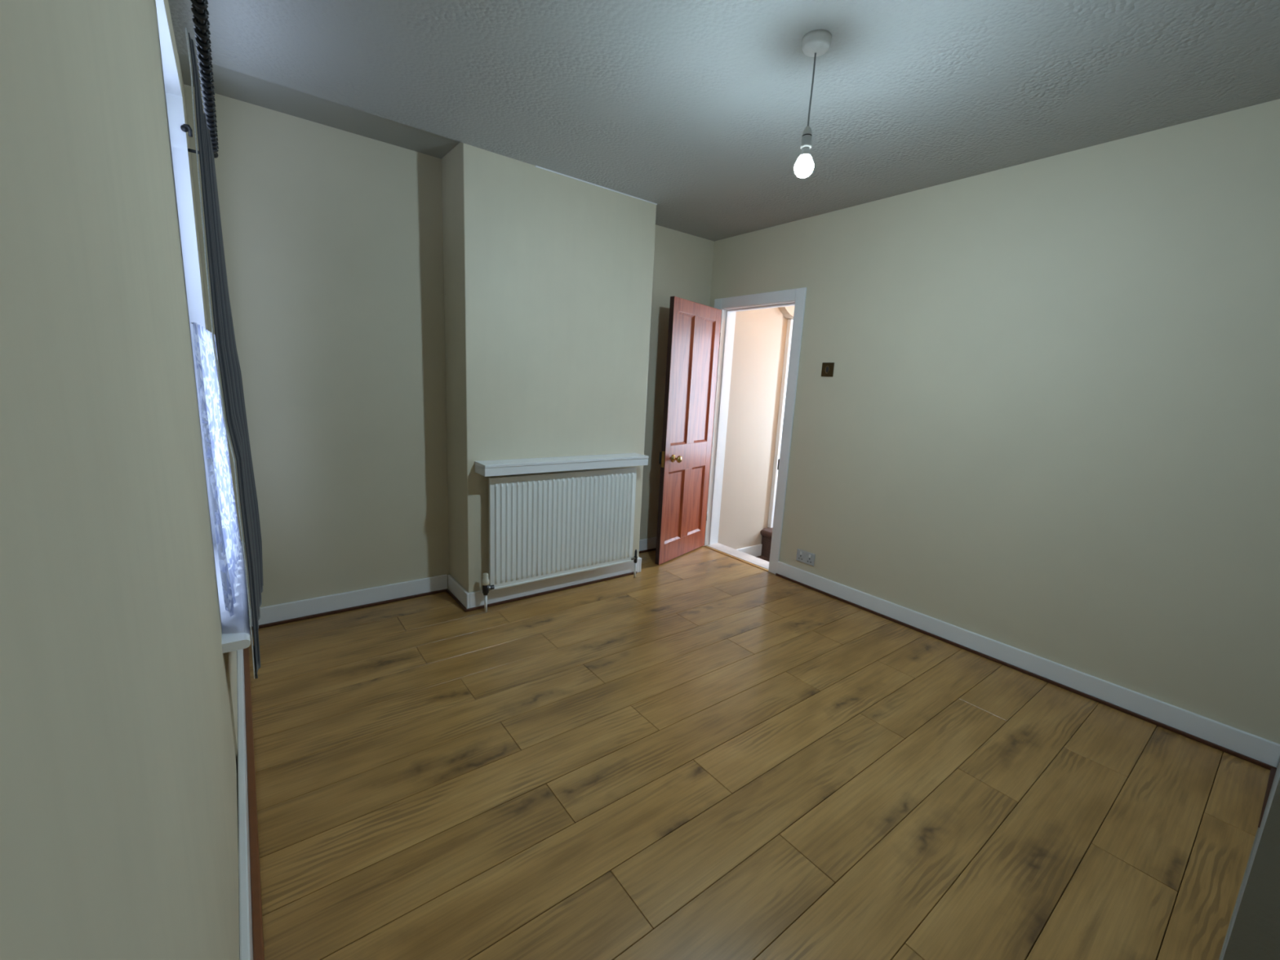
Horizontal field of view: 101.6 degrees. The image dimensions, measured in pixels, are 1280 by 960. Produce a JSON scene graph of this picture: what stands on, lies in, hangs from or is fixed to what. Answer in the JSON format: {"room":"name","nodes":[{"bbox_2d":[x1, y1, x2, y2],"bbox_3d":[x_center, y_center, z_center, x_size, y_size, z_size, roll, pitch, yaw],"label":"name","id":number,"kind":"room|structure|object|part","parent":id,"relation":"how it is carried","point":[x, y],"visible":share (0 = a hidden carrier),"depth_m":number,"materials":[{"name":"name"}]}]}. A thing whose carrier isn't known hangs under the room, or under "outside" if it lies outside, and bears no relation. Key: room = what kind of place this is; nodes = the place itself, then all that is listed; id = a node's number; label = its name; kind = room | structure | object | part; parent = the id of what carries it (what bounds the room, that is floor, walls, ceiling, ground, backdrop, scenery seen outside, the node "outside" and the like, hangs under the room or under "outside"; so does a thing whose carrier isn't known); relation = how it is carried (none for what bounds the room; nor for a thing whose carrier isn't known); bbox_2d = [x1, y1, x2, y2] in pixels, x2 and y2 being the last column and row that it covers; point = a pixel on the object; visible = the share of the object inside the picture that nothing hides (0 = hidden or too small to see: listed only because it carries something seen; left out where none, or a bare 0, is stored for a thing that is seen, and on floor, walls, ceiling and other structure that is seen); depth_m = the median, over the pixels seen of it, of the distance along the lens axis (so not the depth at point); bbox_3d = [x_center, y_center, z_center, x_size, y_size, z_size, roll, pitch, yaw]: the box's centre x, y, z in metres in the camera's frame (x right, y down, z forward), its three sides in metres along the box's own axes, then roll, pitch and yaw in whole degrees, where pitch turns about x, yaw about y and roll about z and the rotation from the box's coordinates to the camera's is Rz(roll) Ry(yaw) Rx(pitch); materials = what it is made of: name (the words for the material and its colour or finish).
{"room":"empty room","nodes":[
{"label":"empty room","id":0,"kind":"room"},
{"bbox_2d":[0,0,239,959],"bbox_3d":[-0.867,-0.094,0.848,0.175,2.539,4.098,-5,13,-37],"label":"wall","id":1,"kind":"structure","parent":0,"point":[119,786],"depth_m":0.40,"materials":[{"name":"beige paint"}]},
{"bbox_2d":[180,124,192,137],"bbox_3d":[-1.765,-1.362,2.035,0.038,0.042,0.016,1,11,-9],"label":"curtain hook","id":2,"kind":"object","parent":1,"relation":"attached to","point":[184,127],"visible":1,"depth_m":2.03,"materials":[{"name":"black metal"}]},
{"bbox_3d":[-1.773,-1.368,2.034,0.024,0.024,0.008,-5,13,-37],"label":"hook plate","id":3,"kind":"part","parent":2,"relation":"part of","materials":[{"name":"black metal"}]},
{"bbox_2d":[187,0,218,158],"bbox_3d":[-1.351,-1.208,1.581,0.099,0.036,1.421,-5,13,-37],"label":"pole","id":4,"kind":"object","parent":1,"relation":"attached to","point":[198,8],"visible":0.91,"depth_m":1.49,"materials":[{"name":"black metal"}]},
{"bbox_3d":[-1.326,-1.213,1.600,0.016,0.016,1.355,-5,13,-37],"label":"rod","id":5,"kind":"part","parent":4,"relation":"part of","materials":[{"name":"black metal"}]},
{"bbox_2d":[185,27,263,679],"bbox_3d":[-1.448,-0.304,1.876,0.084,1.844,1.051,-5,13,-37],"label":"curtain","id":6,"kind":"object","parent":4,"relation":"hanging from","point":[228,357],"visible":1,"depth_m":1.65,"materials":[{"name":"grey fabric"}]},
{"bbox_2d":[213,541,250,653],"bbox_3d":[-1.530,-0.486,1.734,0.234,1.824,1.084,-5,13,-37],"label":"window sill","id":7,"kind":"structure","parent":1,"relation":"in","point":[236,635],"depth_m":1.68,"materials":[{"name":"white paint"}]},
{"bbox_3d":[-1.593,0.378,1.989,0.154,0.028,0.913,-5,13,-37],"label":"sill","id":8,"kind":"part","parent":7,"relation":"part of","materials":[{"name":"white"}]},
{"bbox_2d":[236,646,264,959],"bbox_3d":[-0.862,1.085,1.163,0.040,0.108,3.969,-5,13,-37],"label":"baseboard","id":9,"kind":"structure","parent":1,"relation":"attached to","point":[251,918],"depth_m":1.50,"materials":[{"name":"white wood"}]},
{"bbox_2d":[191,322,241,616],"bbox_3d":[-1.541,-0.086,1.925,0.035,0.899,0.905,-5,13,-35],"label":"curtain","id":10,"kind":"object","parent":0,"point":[228,539],"visible":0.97,"depth_m":1.72,"materials":[{"name":"white fabric"}]},
{"bbox_2d":[248,573,448,630],"bbox_3d":[-1.659,0.697,3.027,1.070,0.108,0.029,-5,13,-37],"label":"baseboard","id":11,"kind":"structure","parent":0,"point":[291,611],"depth_m":3.01,"materials":[{"name":"white wood"}]},
{"bbox_2d":[183,84,714,608],"bbox_3d":[-0.836,-0.572,3.463,3.690,2.639,0.100,-5,13,-37],"label":"wall","id":12,"kind":"structure","parent":0,"point":[333,237],"depth_m":2.81,"materials":[{"name":"beige paint"}]},
{"bbox_2d":[441,142,656,592],"bbox_3d":[-0.561,-0.564,3.385,1.260,2.599,0.356,-5,13,-37],"label":"wall","id":13,"kind":"structure","parent":0,"point":[548,275],"depth_m":3.07,"materials":[{"name":"beige paint"}]},
{"bbox_2d":[446,574,469,612],"bbox_3d":[-1.120,0.691,3.205,0.029,0.108,0.370,-5,13,-37],"label":"baseboard","id":14,"kind":"structure","parent":13,"relation":"attached to","point":[455,590],"depth_m":3.18,"materials":[{"name":"white wood"}]},
{"bbox_2d":[467,558,639,611],"bbox_3d":[-0.510,0.674,3.456,1.276,0.108,0.029,-5,13,-37],"label":"baseboard","id":15,"kind":"structure","parent":13,"relation":"attached to","point":[516,593],"depth_m":3.39,"materials":[{"name":"white wood"}]},
{"bbox_2d":[481,466,637,612],"bbox_3d":[-0.476,0.341,3.361,1.133,0.800,0.100,-5,13,-37],"label":"radiator","id":16,"kind":"object","parent":13,"relation":"attached to","point":[544,526],"visible":1,"depth_m":3.27,"materials":[{"name":"metal"}]},
{"bbox_2d":[475,453,648,476],"bbox_3d":[-0.441,-0.103,3.251,1.136,0.064,0.158,-5,13,-37],"label":"shelf","id":17,"kind":"object","parent":13,"relation":"attached to","point":[546,464],"visible":1,"depth_m":3.14,"materials":[{"name":"white wood"}]},
{"bbox_2d":[535,165,657,204],"bbox_3d":[-0.233,-1.761,3.138,0.861,0.006,0.005,-5,13,-37],"label":"trim","id":18,"kind":"structure","parent":13,"relation":"attached to","point":[535,166],"depth_m":3.10,"materials":[{"name":"white paint"}]},
{"bbox_2d":[638,556,641,572],"bbox_3d":[-0.103,0.596,3.982,0.016,0.108,0.356,-5,13,-37],"label":"baseboard","id":19,"kind":"structure","parent":13,"relation":"attached to","point":[640,564],"depth_m":3.84,"materials":[{"name":"white wood"}]},
{"bbox_2d":[639,537,656,553],"bbox_3d":[0.134,0.532,4.383,0.885,0.108,0.029,-5,13,-37],"label":"baseboard","id":20,"kind":"structure","parent":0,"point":[647,544],"depth_m":4.33,"materials":[{"name":"white wood"}]},
{"bbox_2d":[168,0,1279,240],"bbox_3d":[0.515,-1.500,1.681,3.272,0.090,4.018,-5,13,-37],"label":"ceiling","id":21,"kind":"structure","parent":0,"point":[698,110],"depth_m":1.98,"materials":[{"name":"grey paint"}]},
{"bbox_2d":[794,29,831,177],"bbox_3d":[0.575,-1.253,1.767,0.094,0.421,0.094,-5,13,-37],"label":"pendant light","id":22,"kind":"object","parent":21,"relation":"hanging from","point":[816,42],"visible":1,"depth_m":1.76,"materials":[{"name":"white plastic"}]},
{"bbox_3d":[0.565,-1.066,1.803,0.065,0.039,0.065,-5,13,-37],"label":"bulb globe","id":23,"kind":"part","parent":22,"relation":"part of"},
{"bbox_2d":[717,307,787,549],"bbox_3d":[1.562,-0.619,5.137,2.146,2.688,0.120,-5,13,-37],"label":"wall","id":24,"kind":"structure","parent":0,"point":[757,332],"depth_m":4.66,"materials":[{"name":"beige paint"}]},
{"bbox_2d":[737,543,762,556],"bbox_3d":[0.927,0.693,4.851,0.601,0.115,0.018,-5,13,-37],"label":"baseboard","id":25,"kind":"structure","parent":24,"relation":"attached to","point":[754,550],"depth_m":4.95,"materials":[{"name":"white wood"}]},
{"bbox_2d":[767,319,793,528],"bbox_3d":[1.354,-0.499,4.932,0.140,1.950,0.040,-5,13,-37],"label":"trim","id":26,"kind":"structure","parent":24,"relation":"attached to","point":[789,323],"depth_m":4.88,"materials":[{"name":"white wood"}]},
{"bbox_2d":[778,306,794,319],"bbox_3d":[1.443,-1.644,4.708,0.600,0.410,0.096,-5,13,-37],"label":"trim","id":27,"kind":"structure","parent":24,"relation":"attached to","point":[788,312],"depth_m":4.60,"materials":[{"name":"white wood"}]},
{"bbox_2d":[248,546,1270,959],"bbox_3d":[0.389,1.047,2.157,3.272,0.060,4.018,-5,13,-37],"label":"floor","id":28,"kind":"structure","parent":0,"point":[705,753],"depth_m":1.80,"materials":[{"name":"brown laminate"}]},
{"bbox_2d":[756,555,769,561],"bbox_3d":[1.361,0.899,4.314,0.676,0.050,1.450,-5,13,-37],"label":"floor","id":29,"kind":"structure","parent":0,"point":[761,557],"depth_m":4.97,"materials":[{"name":"brown carpet"}]},
{"bbox_2d":[760,527,773,558],"bbox_3d":[2.204,0.669,4.923,1.568,0.260,1.460,-5,13,-37],"label":"stair","id":30,"kind":"structure","parent":29,"relation":"on","point":[766,533],"depth_m":4.98,"materials":[{"name":"brown carpet"}]},
{"bbox_2d":[709,98,1279,744],"bbox_3d":[1.801,-0.228,2.953,0.158,2.789,3.998,-5,13,-37],"label":"wall","id":31,"kind":"structure","parent":0,"point":[1046,424],"depth_m":2.50,"materials":[{"name":"beige paint"}]},
{"bbox_2d":[655,296,721,564],"bbox_3d":[0.389,-0.359,4.106,0.182,1.966,0.708,11,13,36],"label":"door","id":32,"kind":"structure","parent":31,"relation":"in","point":[694,335],"depth_m":4.05,"materials":[{"name":"red wood"}]},
{"bbox_3d":[0.169,-0.153,3.857,0.024,0.120,0.002,10,13,36],"label":"latch plate","id":33,"kind":"part","parent":32,"relation":"part of","materials":[{"name":"gold metal"}]},
{"bbox_3d":[0.256,0.202,4.068,0.007,0.560,0.230,11,13,36],"label":"panel","id":34,"kind":"part","parent":32,"relation":"part of","materials":[{"name":"red wood"}]},
{"bbox_3d":[0.265,0.204,4.061,0.013,0.560,0.230,11,13,36],"label":"moulding","id":35,"kind":"part","parent":32,"relation":"part of","materials":[{"name":"red wood"}]},
{"bbox_3d":[0.279,-0.158,3.913,0.073,0.060,0.060,11,13,36],"label":"knob","id":36,"kind":"part","parent":32,"relation":"part of","materials":[{"name":"gold metal"}]},
{"bbox_3d":[0.303,-0.741,3.891,0.007,0.960,0.230,11,13,36],"label":"panel","id":37,"kind":"part","parent":32,"relation":"part of","materials":[{"name":"red wood"}]},
{"bbox_3d":[0.334,0.533,4.259,0.036,0.152,0.548,11,13,36],"label":"kick rail","id":38,"kind":"part","parent":32,"relation":"part of","materials":[{"name":"red wood"}]},
{"bbox_3d":[0.312,-0.740,3.885,0.013,0.960,0.230,11,13,36],"label":"moulding","id":39,"kind":"part","parent":32,"relation":"part of","materials":[{"name":"red wood"}]},
{"bbox_3d":[0.370,-0.190,4.124,0.036,0.201,0.548,11,13,36],"label":"lock rail","id":40,"kind":"part","parent":32,"relation":"part of","materials":[{"name":"red wood"}]},
{"bbox_3d":[0.453,0.164,4.327,0.007,0.560,0.210,11,13,36],"label":"panel","id":41,"kind":"part","parent":32,"relation":"part of","materials":[{"name":"red wood"}]},
{"bbox_3d":[0.461,0.165,4.321,0.013,0.560,0.210,11,13,36],"label":"moulding","id":42,"kind":"part","parent":32,"relation":"part of","materials":[{"name":"red wood"}]},
{"bbox_3d":[0.424,-1.277,3.921,0.036,0.093,0.548,11,13,36],"label":"rail","id":43,"kind":"part","parent":32,"relation":"part of","materials":[{"name":"red wood"}]},
{"bbox_3d":[0.499,-0.780,4.151,0.007,0.960,0.210,11,13,36],"label":"panel","id":44,"kind":"part","parent":32,"relation":"part of","materials":[{"name":"red wood"}]},
{"bbox_3d":[0.508,-0.778,4.145,0.013,0.960,0.210,11,13,36],"label":"moulding","id":45,"kind":"part","parent":32,"relation":"part of","materials":[{"name":"red wood"}]},
{"bbox_2d":[702,287,806,573],"bbox_3d":[0.886,-0.379,4.136,0.178,2.070,0.871,-5,13,-37],"label":"trim","id":46,"kind":"structure","parent":31,"relation":"attached to","point":[729,306],"depth_m":4.11,"materials":[{"name":"white wood"}]},
{"bbox_3d":[0.584,-0.444,4.394,0.014,2.066,0.081,-5,13,-37],"label":"architrave","id":47,"kind":"part","parent":46,"relation":"part of","materials":[{"name":"white wood"}]},
{"bbox_3d":[0.870,-1.350,3.905,0.014,0.080,0.709,-5,13,-37],"label":"architrave","id":48,"kind":"part","parent":46,"relation":"part of","materials":[{"name":"white wood"}]},
{"bbox_3d":[1.061,-0.306,3.780,0.014,2.066,0.081,-5,13,-37],"label":"architrave","id":49,"kind":"part","parent":46,"relation":"part of","materials":[{"name":"white wood"}]},
{"bbox_2d":[795,548,815,565],"bbox_3d":[1.180,0.552,3.727,0.013,0.087,0.148,-5,13,-37],"label":"power socket","id":50,"kind":"object","parent":31,"relation":"attached to","point":[802,556],"visible":1,"depth_m":3.72,"materials":[{"name":"grey plastic"}]},
{"bbox_2d":[821,362,834,377],"bbox_3d":[1.249,-0.736,3.481,0.012,0.092,0.089,-5,13,-37],"label":"light switch","id":51,"kind":"object","parent":31,"relation":"attached to","point":[827,370],"visible":1,"depth_m":3.48,"materials":[{"name":"brown metal"}]},
{"bbox_2d":[775,561,1279,769],"bbox_3d":[1.763,0.875,2.981,0.029,0.108,2.428,-5,13,-37],"label":"baseboard","id":52,"kind":"structure","parent":31,"relation":"attached to","point":[1264,753],"depth_m":2.56,"materials":[{"name":"white wood"}]},
{"bbox_2d":[1221,760,1279,959],"bbox_3d":[1.926,-0.042,1.310,1.650,2.539,0.100,-5,13,-35],"label":"wall","id":53,"kind":"structure","parent":0,"point":[1254,934],"depth_m":1.01,"materials":[{"name":"grey paint"}]},
{"bbox_2d":[1218,767,1276,959],"bbox_3d":[1.824,1.188,1.581,1.631,0.014,0.014,-5,13,-35],"label":"baseboard","id":54,"kind":"structure","parent":53,"relation":"attached to","point":[1273,771],"depth_m":1.74,"materials":[{"name":"white wood"}]}
]}

